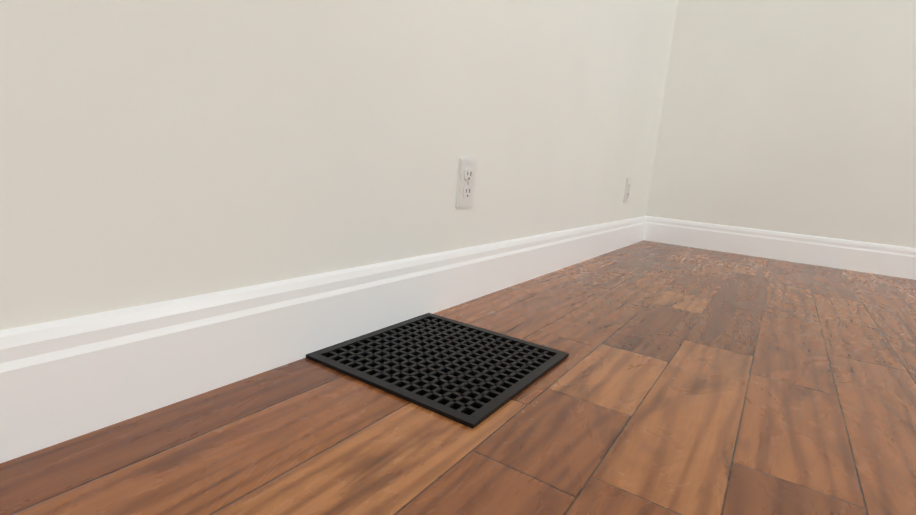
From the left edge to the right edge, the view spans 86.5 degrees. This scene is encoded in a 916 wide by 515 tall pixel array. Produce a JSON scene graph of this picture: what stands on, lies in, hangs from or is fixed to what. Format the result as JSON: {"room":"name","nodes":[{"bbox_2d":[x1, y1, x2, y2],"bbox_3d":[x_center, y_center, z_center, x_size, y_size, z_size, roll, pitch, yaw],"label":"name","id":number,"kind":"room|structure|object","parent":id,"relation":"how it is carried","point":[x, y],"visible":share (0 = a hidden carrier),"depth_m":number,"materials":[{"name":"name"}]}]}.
{"room":"empty room","nodes":[
{"label":"empty room","id":0,"kind":"room"},
{"bbox_2d":[0,0,677,329],"bbox_3d":[-0.355,-0.886,0.527,0.225,2.135,5.325,12,13,32],"label":"wall","id":1,"kind":"structure","parent":0,"point":[153,151],"depth_m":0.72,"materials":[{"name":"paint"}]},
{"bbox_2d":[0,216,651,463],"bbox_3d":[-0.335,0.114,0.651,0.014,0.132,4.875,12,13,32],"label":"baseboard","id":2,"kind":"structure","parent":1,"relation":"attached to","point":[62,380],"depth_m":0.66,"materials":[{"name":"white wood"}]},
{"bbox_2d":[455,157,476,208],"bbox_3d":[0.021,-0.170,1.116,0.009,0.114,0.070,12,13,32],"label":"electrical outlet","id":3,"kind":"object","parent":1,"relation":"attached to","point":[466,178],"visible":1,"depth_m":1.11,"materials":[{"name":"white plastic"}]},
{"bbox_2d":[623,178,631,202],"bbox_3d":[0.787,-0.311,2.255,0.009,0.114,0.070,12,13,32],"label":"electrical outlet","id":4,"kind":"object","parent":1,"relation":"attached to","point":[627,190],"visible":1,"depth_m":2.24,"materials":[{"name":"white plastic"}]},
{"bbox_2d":[0,240,915,514],"bbox_3d":[1.010,0.515,-0.203,3.740,0.120,5.325,12,13,32],"label":"floor","id":5,"kind":"structure","parent":0,"point":[682,380],"depth_m":0.64,"materials":[{"name":"brown wood"}]},
{"bbox_2d":[306,313,568,428],"bbox_3d":[-0.022,0.168,0.837,0.321,0.006,0.328,12,13,32],"label":"floor vent","id":6,"kind":"object","parent":5,"relation":"in","point":[470,376],"visible":1,"depth_m":0.80,"materials":[{"name":"black metal"}]},
{"bbox_2d":[645,0,915,247],"bbox_3d":[2.517,-0.877,1.685,3.290,2.135,0.225,12,13,32],"label":"wall","id":7,"kind":"structure","parent":0,"point":[794,116],"depth_m":2.24,"materials":[{"name":"paint"}]},
{"bbox_2d":[648,217,915,279],"bbox_3d":[2.376,0.118,1.772,3.240,0.132,0.014,12,13,32],"label":"baseboard","id":8,"kind":"structure","parent":7,"relation":"attached to","point":[874,258],"depth_m":2.29,"materials":[{"name":"white wood"}]}
]}

